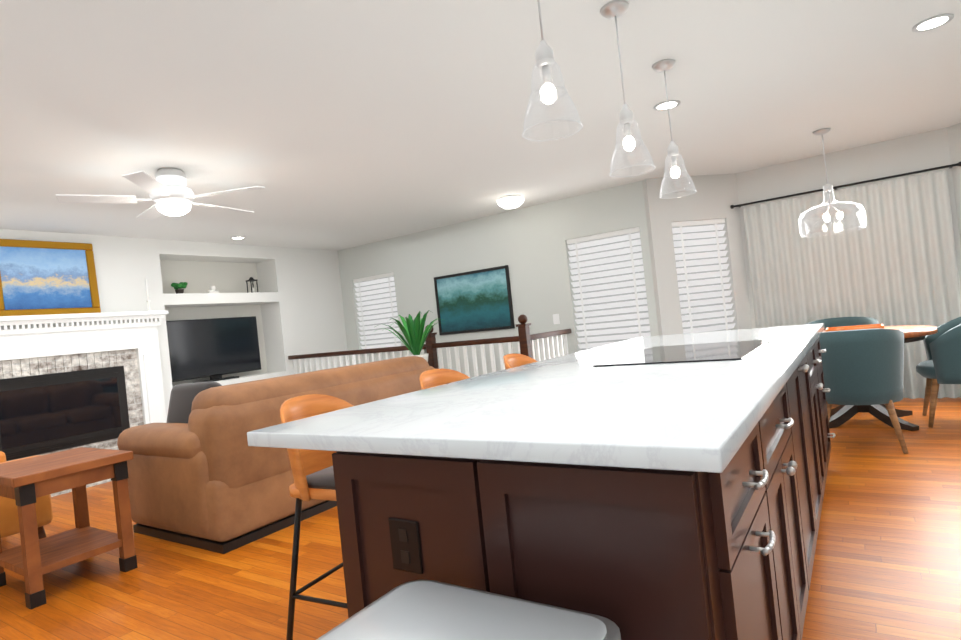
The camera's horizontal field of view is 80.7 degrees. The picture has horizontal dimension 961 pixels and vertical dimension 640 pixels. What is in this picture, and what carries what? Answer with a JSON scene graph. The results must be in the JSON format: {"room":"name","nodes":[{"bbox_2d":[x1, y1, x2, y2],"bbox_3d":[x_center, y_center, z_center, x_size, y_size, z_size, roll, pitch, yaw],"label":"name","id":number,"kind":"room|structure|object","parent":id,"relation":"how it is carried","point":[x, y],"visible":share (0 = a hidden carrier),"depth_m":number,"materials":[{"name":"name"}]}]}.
{"room":"dining room and living room","nodes":[
{"label":"dining room and living room","id":0,"kind":"room"},
{"bbox_2d":[0,229,347,419],"bbox_3d":[-3.592,0.320,6.938,0.550,2.500,5.050,-6,0,34],"label":"wall","id":1,"kind":"structure","parent":0,"point":[304,315],"depth_m":7.82,"materials":[{"name":"white paint"}]},
{"bbox_2d":[166,316,260,382],"bbox_3d":[-3.387,0.375,7.172,0.220,0.789,1.300,-6,0,34],"label":"tv","id":2,"kind":"object","parent":1,"relation":"on","point":[214,349],"visible":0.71,"depth_m":7.15,"materials":[{"name":"black plastic"}]},
{"bbox_2d":[160,260,266,385],"bbox_3d":[-3.545,0.318,7.388,0.130,2.500,1.550,-6,0,34],"label":"wall","id":3,"kind":"structure","parent":0,"point":[204,277],"depth_m":7.44,"materials":[{"name":"white paint"}]},
{"bbox_2d":[163,292,278,307],"bbox_3d":[-3.375,-0.259,7.238,0.420,0.130,1.550,-6,0,34],"label":"wall shelf","id":4,"kind":"object","parent":3,"relation":"attached to","point":[179,300],"visible":0.79,"depth_m":7.07,"materials":[{"name":"white paint"}]},
{"bbox_2d":[171,282,187,293],"bbox_3d":[-3.650,-0.379,6.852,0.172,0.160,0.194,-6,0,34],"label":"decorative plant","id":5,"kind":"object","parent":4,"relation":"on","point":[179,287],"visible":1,"depth_m":6.82,"materials":[{"name":"green plant"}]},
{"bbox_2d":[207,286,218,292],"bbox_3d":[-3.416,-0.381,7.216,0.067,0.119,0.140,-6,0,34],"label":"knot","id":6,"kind":"object","parent":4,"relation":"on","point":[212,289],"visible":0.83,"depth_m":7.19,"materials":[{"name":"white ceramic"}]},
{"bbox_2d":[246,277,257,292],"bbox_3d":[-3.107,-0.468,7.690,0.110,0.234,0.110,-6,0,34],"label":"decorative lantern","id":7,"kind":"object","parent":4,"relation":"on","point":[251,280],"visible":0.71,"depth_m":7.67,"materials":[{"name":"black metal"}]},
{"bbox_2d":[158,239,274,262],"bbox_3d":[-3.439,-0.865,7.242,0.420,0.170,1.550,-6,0,34],"label":"wall","id":8,"kind":"structure","parent":0,"point":[176,250],"depth_m":7.09,"materials":[{"name":"white paint"}]},
{"bbox_2d":[0,397,960,639],"bbox_3d":[-1.166,1.357,2.775,9.100,0.120,11.300,-6,0,34],"label":"floor","id":9,"kind":"structure","parent":0,"point":[887,562],"depth_m":2.72,"materials":[{"name":"brown wood"}]},
{"bbox_2d":[0,451,52,538],"bbox_3d":[-3.352,1.143,3.391,0.860,0.773,1.050,-6,0,34],"label":"armchair","id":10,"kind":"object","parent":9,"relation":"on","point":[9,522],"visible":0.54,"depth_m":3.42,"materials":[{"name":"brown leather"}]},
{"bbox_2d":[0,447,137,608],"bbox_3d":[-2.325,1.095,3.108,0.660,0.645,0.540,-6,0,34],"label":"side table","id":11,"kind":"object","parent":9,"relation":"on","point":[32,558],"visible":1,"depth_m":3.01,"materials":[{"name":"brown wood"}]},
{"bbox_2d":[0,310,168,496],"bbox_3d":[-3.965,0.773,5.435,0.420,1.658,2.010,-6,0,34],"label":"fireplace","id":12,"kind":"object","parent":9,"relation":"on","point":[78,380],"visible":0.81,"depth_m":5.59,"materials":[{"name":"white paint"}]},
{"bbox_2d":[0,239,100,315],"bbox_3d":[-4.236,-0.406,5.523,0.079,0.740,0.860,-6,0,34],"label":"framed picture","id":13,"kind":"object","parent":12,"relation":"on","point":[43,277],"visible":0.96,"depth_m":5.52,"materials":[{"name":"gold metal"}]},
{"bbox_2d":[145,279,151,310],"bbox_3d":[-3.651,-0.270,6.200,0.070,0.360,0.070,-6,0,34],"label":"candle","id":14,"kind":"object","parent":12,"relation":"on","point":[147,293],"visible":0.83,"depth_m":6.19,"materials":[{"name":"white wax"}]},
{"bbox_2d":[117,356,434,553],"bbox_3d":[-1.371,0.853,4.406,1.160,0.945,2.230,-6,0,34],"label":"sofa","id":15,"kind":"object","parent":9,"relation":"on","point":[202,474],"visible":0.71,"depth_m":3.46,"materials":[{"name":"brown leather"}]},
{"bbox_2d":[280,394,352,639],"bbox_3d":[-0.480,0.748,2.124,0.437,0.943,0.428,-6,0,28],"label":"stool","id":16,"kind":"object","parent":9,"relation":"on","point":[313,474],"visible":0.38,"depth_m":2.06,"materials":[{"name":"orange leather"}]},
{"bbox_2d":[375,310,442,361],"bbox_3d":[-0.703,0.595,6.020,0.746,1.346,0.805,-6,0,34],"label":"potted plant","id":17,"kind":"object","parent":9,"relation":"on","point":[412,330],"visible":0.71,"depth_m":5.95,"materials":[{"name":"green plant"}]},
{"bbox_2d":[288,314,535,376],"bbox_3d":[-1.032,0.705,6.745,3.788,1.200,0.116,-6,0,34],"label":"stair railing","id":18,"kind":"object","parent":9,"relation":"on","point":[525,338],"depth_m":6.27,"materials":[{"name":"white wood"}]},
{"bbox_2d":[419,369,469,389],"bbox_3d":[-0.038,0.706,2.789,0.437,0.943,0.428,-6,0,37],"label":"stool","id":19,"kind":"object","parent":9,"relation":"on","point":[432,378],"visible":0.1,"depth_m":2.94,"materials":[{"name":"orange leather"}]},
{"bbox_2d":[316,580,620,639],"bbox_3d":[-0.018,0.836,0.885,0.462,0.652,0.371,-6,0,34],"label":"trash can","id":20,"kind":"object","parent":9,"relation":"on","point":[424,610],"visible":1,"depth_m":0.96,"materials":[{"name":"grey metal"}]},
{"bbox_2d":[503,354,537,368],"bbox_3d":[0.404,0.664,3.455,0.437,0.943,0.428,-6,0,31],"label":"stool","id":21,"kind":"object","parent":9,"relation":"on","point":[513,360],"visible":0.04,"depth_m":3.61,"materials":[{"name":"orange leather"}]},
{"bbox_2d":[532,329,570,360],"bbox_3d":[0.799,0.517,6.196,0.116,1.185,1.008,-6,0,34],"label":"stair railing","id":22,"kind":"object","parent":9,"relation":"on","point":[564,332],"depth_m":6.20,"materials":[{"name":"white wood"}]},
{"bbox_2d":[332,327,835,639],"bbox_3d":[0.972,0.629,2.538,0.953,0.880,3.334,-6,0,34],"label":"kitchen island","id":23,"kind":"object","parent":9,"relation":"on","point":[674,501],"depth_m":1.15,"materials":[{"name":"brown wood"}]},
{"bbox_2d":[247,323,822,474],"bbox_3d":[0.801,0.185,2.625,1.230,0.040,3.390,-6,0,34],"label":"island countertop","id":24,"kind":"structure","parent":23,"relation":"on","point":[686,418],"depth_m":1.40,"materials":[{"name":"white stone"}]},
{"bbox_2d":[593,339,770,366],"bbox_3d":[0.946,0.145,2.568,0.580,0.006,0.860,-6,0,34],"label":"cooktop","id":25,"kind":"object","parent":24,"relation":"in","point":[725,351],"visible":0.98,"depth_m":2.45,"materials":[{"name":"black glass"}]},
{"bbox_2d":[805,317,878,329],"bbox_3d":[3.445,0.408,5.362,0.620,0.849,0.591,-6,0,34],"label":"dining chair","id":26,"kind":"object","parent":9,"relation":"on","point":[842,321],"visible":0.08,"depth_m":5.53,"materials":[{"name":"teal fabric"}]},
{"bbox_2d":[819,328,908,453],"bbox_3d":[2.697,0.478,4.058,0.620,0.849,0.591,-6,0,34],"label":"dining chair","id":27,"kind":"object","parent":9,"relation":"on","point":[863,366],"visible":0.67,"depth_m":3.82,"materials":[{"name":"teal fabric"}]},
{"bbox_2d":[823,325,937,430],"bbox_3d":[3.174,0.493,4.729,1.080,0.789,1.080,-6,0,34],"label":"dining table","id":28,"kind":"object","parent":9,"relation":"on","point":[840,415],"visible":0.42,"depth_m":4.59,"materials":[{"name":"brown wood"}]},
{"bbox_2d":[826,324,883,331],"bbox_3d":[3.130,0.078,4.732,0.400,0.044,0.280,-6,0,34],"label":"tray","id":29,"kind":"object","parent":28,"relation":"on","point":[873,326],"visible":0.52,"depth_m":4.71,"materials":[{"name":"brown wood"}]},
{"bbox_2d":[916,317,960,427],"bbox_3d":[3.758,0.369,4.393,0.591,0.849,0.620,-6,0,34],"label":"dining chair","id":30,"kind":"object","parent":9,"relation":"on","point":[940,365],"visible":0.98,"depth_m":4.30,"materials":[{"name":"teal fabric"}]},
{"bbox_2d":[0,0,960,250],"bbox_3d":[-1.438,-1.249,2.792,9.100,0.120,11.300,-6,0,34],"label":"ceiling","id":31,"kind":"structure","parent":0,"point":[335,125],"depth_m":3.43,"materials":[{"name":"white paint"}]},
{"bbox_2d":[56,168,264,220],"bbox_3d":[-2.256,-0.928,4.171,1.336,0.329,1.327,-6,0,34],"label":"ceiling fan","id":32,"kind":"object","parent":31,"relation":"hanging from","point":[170,192],"visible":1,"depth_m":4.04,"materials":[{"name":"white"}]},
{"bbox_2d":[230,236,245,238],"bbox_3d":[-2.957,-1.000,6.883,0.175,0.006,0.175,-6,0,25],"label":"recessed light","id":33,"kind":"object","parent":31,"relation":"in","point":[236,237],"depth_m":6.87,"materials":[{"name":"grey"}]},
{"bbox_2d":[497,195,523,208],"bbox_3d":[0.334,-1.291,6.229,0.300,0.120,0.300,-6,0,34],"label":"flush ceiling light","id":34,"kind":"object","parent":31,"relation":"attached to","point":[510,201],"visible":1,"depth_m":6.13,"materials":[{"name":"white glass"}]},
{"bbox_2d":[522,0,582,141],"bbox_3d":[0.200,-0.992,1.875,0.204,0.742,0.204,-6,0,34],"label":"pendant light","id":35,"kind":"object","parent":31,"relation":"hanging from","point":[544,58],"visible":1,"depth_m":1.86,"materials":[{"name":"clear glass"}]},
{"bbox_2d":[600,0,654,177],"bbox_3d":[0.642,-1.034,2.540,0.204,0.742,0.204,-6,0,34],"label":"pendant light","id":36,"kind":"object","parent":31,"relation":"hanging from","point":[615,9],"visible":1,"depth_m":2.52,"materials":[{"name":"clear glass"}]},
{"bbox_2d":[653,100,680,110],"bbox_3d":[1.270,-1.461,3.851,0.175,0.006,0.175,-6,0,-5],"label":"recessed light","id":37,"kind":"object","parent":31,"relation":"in","point":[662,106],"depth_m":3.85,"materials":[{"name":"grey"}]},
{"bbox_2d":[652,59,696,198],"bbox_3d":[1.073,-1.075,3.189,0.204,0.742,0.204,-6,0,34],"label":"pendant light","id":38,"kind":"object","parent":31,"relation":"hanging from","point":[664,65],"visible":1,"depth_m":3.17,"materials":[{"name":"clear glass"}]},
{"bbox_2d":[799,128,866,236],"bbox_3d":[2.986,-1.193,4.868,0.490,0.884,0.490,-6,0,34],"label":"dining pendant light","id":39,"kind":"object","parent":31,"relation":"hanging from","point":[827,189],"visible":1,"depth_m":4.85,"materials":[{"name":"clear glass"}]},
{"bbox_2d":[912,13,953,31],"bbox_3d":[2.417,-1.587,3.021,0.175,0.006,0.175,-6,0,25],"label":"recessed light","id":40,"kind":"object","parent":31,"relation":"in","point":[933,22],"depth_m":3.01,"materials":[{"name":"grey"}]},
{"bbox_2d":[338,181,658,377],"bbox_3d":[-0.138,-0.037,7.511,5.190,2.500,0.160,-6,0,34],"label":"wall","id":41,"kind":"structure","parent":0,"point":[528,246],"depth_m":7.04,"materials":[{"name":"grey paint"}]},
{"bbox_2d":[353,272,400,348],"bbox_3d":[-1.509,-0.091,8.395,0.910,1.135,0.180,-6,0,34],"label":"window blind","id":42,"kind":"object","parent":41,"relation":"attached to","point":[377,303],"visible":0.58,"depth_m":8.41,"materials":[{"name":"grey plastic"}]},
{"bbox_2d":[434,265,514,334],"bbox_3d":[-0.104,-0.238,7.360,1.170,0.790,0.030,-6,0,34],"label":"picture frame","id":43,"kind":"object","parent":41,"relation":"attached to","point":[474,301],"visible":0.94,"depth_m":7.33,"materials":[{"name":"black metal"}]},
{"bbox_2d":[553,314,559,323],"bbox_3d":[0.900,-0.010,6.721,0.080,0.120,0.007,-6,0,34],"label":"light switch","id":44,"kind":"object","parent":41,"relation":"attached to","point":[556,319],"visible":1,"depth_m":6.72,"materials":[{"name":"white plastic"}]},
{"bbox_2d":[566,227,650,351],"bbox_3d":[1.476,-0.130,6.408,0.940,1.705,0.180,-6,0,34],"label":"window blind","id":45,"kind":"object","parent":41,"relation":"attached to","point":[608,284],"visible":0.54,"depth_m":6.41,"materials":[{"name":"grey plastic"}]},
{"bbox_2d":[642,173,751,334],"bbox_3d":[2.431,-0.314,6.178,1.150,2.500,0.160,-6,0,-11],"label":"wall","id":46,"kind":"structure","parent":0,"point":[714,197],"depth_m":6.07,"materials":[{"name":"grey paint"}]},
{"bbox_2d":[671,218,735,333],"bbox_3d":[2.438,-0.232,6.157,0.720,1.705,0.180,-6,0,-11],"label":"window blind","id":47,"kind":"object","parent":46,"relation":"attached to","point":[702,279],"visible":0.52,"depth_m":6.16,"materials":[{"name":"grey plastic"}]},
{"bbox_2d":[735,128,960,397],"bbox_3d":[3.721,-0.452,5.760,1.970,2.500,0.160,-6,0,34],"label":"wall","id":48,"kind":"structure","parent":0,"point":[916,152],"depth_m":5.62,"materials":[{"name":"grey paint"}]},
{"bbox_2d":[730,162,960,398],"bbox_3d":[3.655,-0.281,5.634,1.952,2.132,0.140,-6,0,34],"label":"drape","id":49,"kind":"object","parent":48,"relation":"attached to","point":[893,262],"visible":0.65,"depth_m":5.49,"materials":[{"name":"white fabric"}]},
{"bbox_2d":[947,123,960,246],"bbox_3d":[4.599,-0.550,4.721,0.160,2.500,1.150,-6,0,-11],"label":"wall","id":50,"kind":"structure","parent":0,"point":[954,134],"depth_m":5.16,"materials":[{"name":"grey paint"}]}
]}

